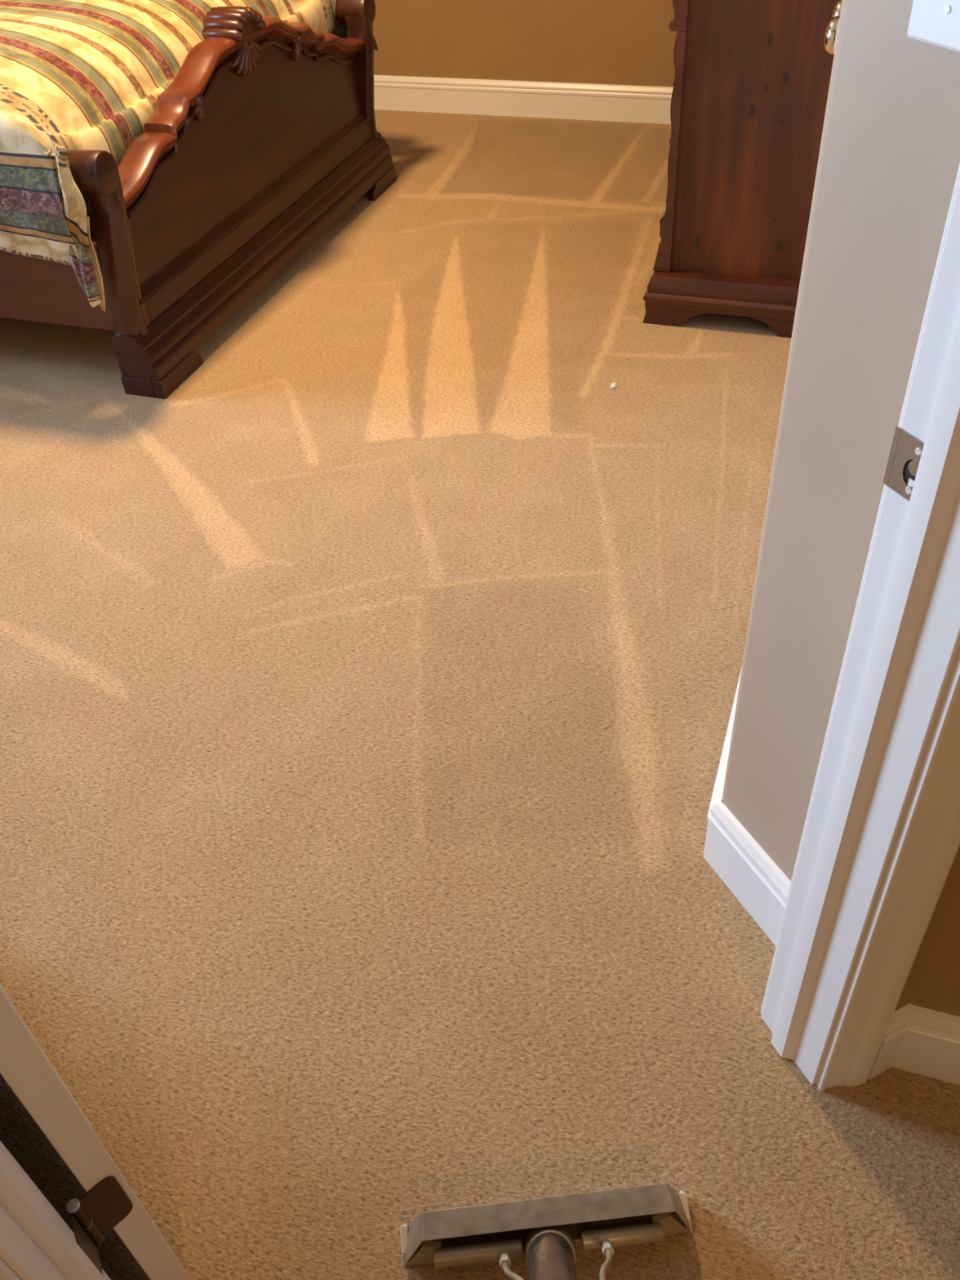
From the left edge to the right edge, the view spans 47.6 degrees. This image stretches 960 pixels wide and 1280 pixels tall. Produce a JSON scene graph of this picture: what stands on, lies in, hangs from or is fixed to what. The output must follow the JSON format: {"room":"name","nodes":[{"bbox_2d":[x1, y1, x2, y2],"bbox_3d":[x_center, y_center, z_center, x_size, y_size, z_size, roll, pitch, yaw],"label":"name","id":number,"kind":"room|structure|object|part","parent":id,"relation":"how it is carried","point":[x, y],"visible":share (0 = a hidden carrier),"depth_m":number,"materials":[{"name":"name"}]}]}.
{"room":"bedroom","nodes":[
{"label":"bedroom","id":0,"kind":"room"},
{"bbox_2d":[0,109,959,1279],"bbox_3d":[-0.115,-0.160,2.357,6.950,0.001,7.800,11,44,16],"label":"floor","id":1,"kind":"structure","parent":0,"point":[369,679],"depth_m":1.96,"materials":[{"name":"beige carpet"}]},
{"bbox_2d":[0,0,395,399],"bbox_3d":[-1.703,-1.873,3.440,2.289,1.260,1.714,11,44,16],"label":"sleigh bed","id":2,"kind":"object","parent":1,"relation":"on","point":[264,135],"visible":0.99,"depth_m":3.10,"materials":[{"name":"brown wood"}]},
{"bbox_3d":[-1.959,-1.106,3.127,2.108,0.234,0.025,11,44,16],"label":"rail","id":3,"kind":"part","parent":2,"relation":"part of","materials":[{"name":"brown wood"}]},
{"bbox_3d":[-0.926,-0.980,2.758,0.103,0.435,0.087,11,44,16],"label":"post","id":4,"kind":"part","parent":2,"relation":"part of","materials":[{"name":"brown wood"}]},
{"bbox_2d":[0,0,377,311],"bbox_3d":[-1.649,-1.797,3.486,2.116,0.570,1.803,11,44,16],"label":"comforter","id":5,"kind":"object","parent":2,"relation":"on","point":[75,74],"visible":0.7,"depth_m":2.81,"materials":[{"name":"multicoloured fabric"}]},
{"bbox_3d":[-0.693,-1.646,3.186,0.096,0.258,1.562,11,44,16],"label":"cap rail","id":6,"kind":"part","parent":2,"relation":"part of","materials":[{"name":"brown wood"}]},
{"bbox_3d":[-0.691,-1.545,3.279,0.032,0.483,1.560,11,44,16],"label":"footboard panel","id":7,"kind":"part","parent":2,"relation":"part of","materials":[{"name":"brown wood"}]},
{"bbox_3d":[-0.673,-1.377,3.428,0.061,0.103,1.550,11,44,16],"label":"rail","id":8,"kind":"part","parent":2,"relation":"part of","materials":[{"name":"brown wood"}]},
{"bbox_3d":[-0.414,-2.016,3.869,0.103,0.435,0.087,11,44,16],"label":"post","id":9,"kind":"part","parent":2,"relation":"part of","materials":[{"name":"brown wood"}]},
{"bbox_2d":[400,1182,692,1279],"bbox_3d":[0.101,0.713,0.723,0.360,0.864,0.955,-6,42,-2],"label":"wand","id":10,"kind":"object","parent":1,"relation":"on","point":[548,1228],"visible":1,"depth_m":1.30,"materials":[{"name":"silver metal"}]},
{"bbox_2d":[609,382,617,389],"bbox_3d":[0.354,-0.674,2.886,0.021,0.008,0.035,11,44,16],"label":"scrap","id":11,"kind":"object","parent":1,"relation":"on","point":[614,384],"visible":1,"depth_m":2.88,"materials":[{"name":"white paper"}]},
{"bbox_2d":[642,0,838,337],"bbox_3d":[0.836,-1.706,3.002,0.494,1.335,1.050,11,44,16],"label":"dresser","id":12,"kind":"object","parent":1,"relation":"on","point":[751,82],"visible":0.91,"depth_m":2.82,"materials":[{"name":"brown wood"}]},
{"bbox_3d":[0.662,-1.554,3.224,0.044,0.140,0.840,11,44,16],"label":"drawer","id":13,"kind":"part","parent":12,"relation":"part of","materials":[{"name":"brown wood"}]},
{"bbox_3d":[0.654,-1.662,3.127,0.046,0.128,0.840,11,44,16],"label":"drawer","id":14,"kind":"part","parent":12,"relation":"part of","materials":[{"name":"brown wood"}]},
{"bbox_3d":[0.647,-1.759,3.040,0.046,0.108,0.840,11,44,16],"label":"drawer","id":15,"kind":"part","parent":12,"relation":"part of","materials":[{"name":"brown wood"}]},
{"bbox_3d":[0.717,-1.444,2.644,0.431,1.165,0.020,11,44,16],"label":"panel","id":16,"kind":"part","parent":12,"relation":"part of","materials":[{"name":"brown wood"}]},
{"bbox_2d":[823,15,839,55],"bbox_3d":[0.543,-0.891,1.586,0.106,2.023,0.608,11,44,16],"label":"handle","id":17,"kind":"object","parent":12,"relation":"attached to","point":[831,31],"depth_m":1.79,"materials":[{"name":"gold metal"}]},
{"bbox_2d":[831,0,842,18],"bbox_3d":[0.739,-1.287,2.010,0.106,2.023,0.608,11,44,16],"label":"handle","id":18,"kind":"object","parent":12,"relation":"attached to","point":[837,9],"depth_m":1.88,"materials":[{"name":"gold metal"}]},
{"bbox_2d":[372,0,677,87],"bbox_3d":[-0.418,-3.345,3.972,4.270,2.600,0.120,11,44,16],"label":"wall","id":19,"kind":"structure","parent":0,"point":[631,42],"depth_m":4.44,"materials":[{"name":"beige paint"}]},
{"bbox_2d":[373,75,673,124],"bbox_3d":[-0.380,-2.387,4.748,4.023,0.137,0.017,11,44,16],"label":"baseboard","id":20,"kind":"structure","parent":19,"relation":"attached to","point":[545,100],"depth_m":4.58,"materials":[{"name":"white paint"}]},
{"bbox_2d":[721,0,959,880],"bbox_3d":[0.429,-0.676,0.942,0.229,2.600,0.631,0,42,4],"label":"wall","id":21,"kind":"structure","parent":0,"point":[889,159],"depth_m":1.10,"materials":[{"name":"beige paint"}]},
{"bbox_2d":[702,666,791,946],"bbox_3d":[0.418,0.260,1.747,0.127,0.137,0.556,-2,42,2],"label":"baseboard","id":22,"kind":"structure","parent":21,"relation":"attached to","point":[761,886],"depth_m":1.64,"materials":[{"name":"white paint"}]},
{"bbox_2d":[907,0,959,52],"bbox_3d":[0.369,-0.497,0.806,0.018,0.114,0.125,-20,44,-17],"label":"light switch","id":23,"kind":"object","parent":21,"relation":"attached to","point":[935,22],"visible":1,"depth_m":0.86,"materials":[{"name":"white plastic"}]},
{"bbox_2d":[893,845,959,1016],"bbox_3d":[1.555,-0.231,0.361,2.534,2.600,0.226,11,44,16],"label":"wall","id":24,"kind":"structure","parent":0,"point":[932,982],"depth_m":1.32,"materials":[{"name":"beige paint"}]},
{"bbox_2d":[760,164,959,1084],"bbox_3d":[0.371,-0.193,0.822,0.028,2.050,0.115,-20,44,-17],"label":"trim","id":25,"kind":"structure","parent":24,"relation":"attached to","point":[904,642],"depth_m":1.03,"materials":[{"name":"white paint"}]},
{"bbox_3d":[0.356,-0.146,0.909,0.002,0.056,0.039,-20,44,-17],"label":"strike plate","id":26,"kind":"part","parent":25,"relation":"part of","materials":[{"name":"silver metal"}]},
{"bbox_2d":[908,460,918,476],"bbox_3d":[0.360,-0.142,0.901,0.002,0.014,0.014,-20,44,-17],"label":"strike plate","id":27,"kind":"object","parent":25,"relation":"on","point":[913,464],"depth_m":0.90,"materials":[{"name":"grey metal"}]},
{"bbox_2d":[814,644,959,1090],"bbox_3d":[0.433,-0.195,0.755,0.066,2.135,0.030,-20,44,-17],"label":"trim","id":28,"kind":"structure","parent":24,"relation":"attached to","point":[926,844],"depth_m":1.18,"materials":[{"name":"white paint"}]},
{"bbox_2d":[867,1004,959,1084],"bbox_3d":[1.656,0.742,1.115,2.406,0.137,0.045,11,44,16],"label":"baseboard","id":29,"kind":"structure","parent":24,"relation":"attached to","point":[918,1040],"depth_m":1.42,"materials":[{"name":"white paint"}]},
{"bbox_3d":[-0.886,0.063,0.223,0.789,2.600,0.789,11,44,16],"label":"wall","id":30,"kind":"structure","parent":0,"visible":0},
{"bbox_2d":[0,1257,22,1279],"bbox_3d":[-0.413,0.118,0.473,0.066,2.135,0.030,-20,44,-17],"label":"trim","id":31,"kind":"structure","parent":30,"relation":"attached to","point":[6,1273],"depth_m":0.83,"materials":[{"name":"white paint"}]},
{"bbox_2d":[0,1141,111,1279],"bbox_3d":[-0.410,0.097,0.560,0.028,2.050,0.112,-20,44,-17],"label":"trim","id":32,"kind":"structure","parent":30,"relation":"attached to","point":[37,1243],"depth_m":0.91,"materials":[{"name":"white paint"}]},
{"bbox_2d":[0,985,187,1279],"bbox_3d":[-0.687,-0.141,0.851,0.067,2.016,0.852,-33,49,-28],"label":"door","id":33,"kind":"structure","parent":30,"relation":"in","point":[109,1202],"depth_m":1.07,"materials":[{"name":"white paint"}]},
{"bbox_3d":[-0.578,0.303,1.099,0.005,0.600,0.250,-35,50,-30],"label":"raised panel","id":34,"kind":"part","parent":33,"relation":"part of","materials":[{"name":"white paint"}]},
{"bbox_3d":[-0.549,0.284,1.119,0.005,0.600,0.250,-35,50,-30],"label":"raised panel","id":35,"kind":"part","parent":33,"relation":"part of","materials":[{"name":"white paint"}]}
]}

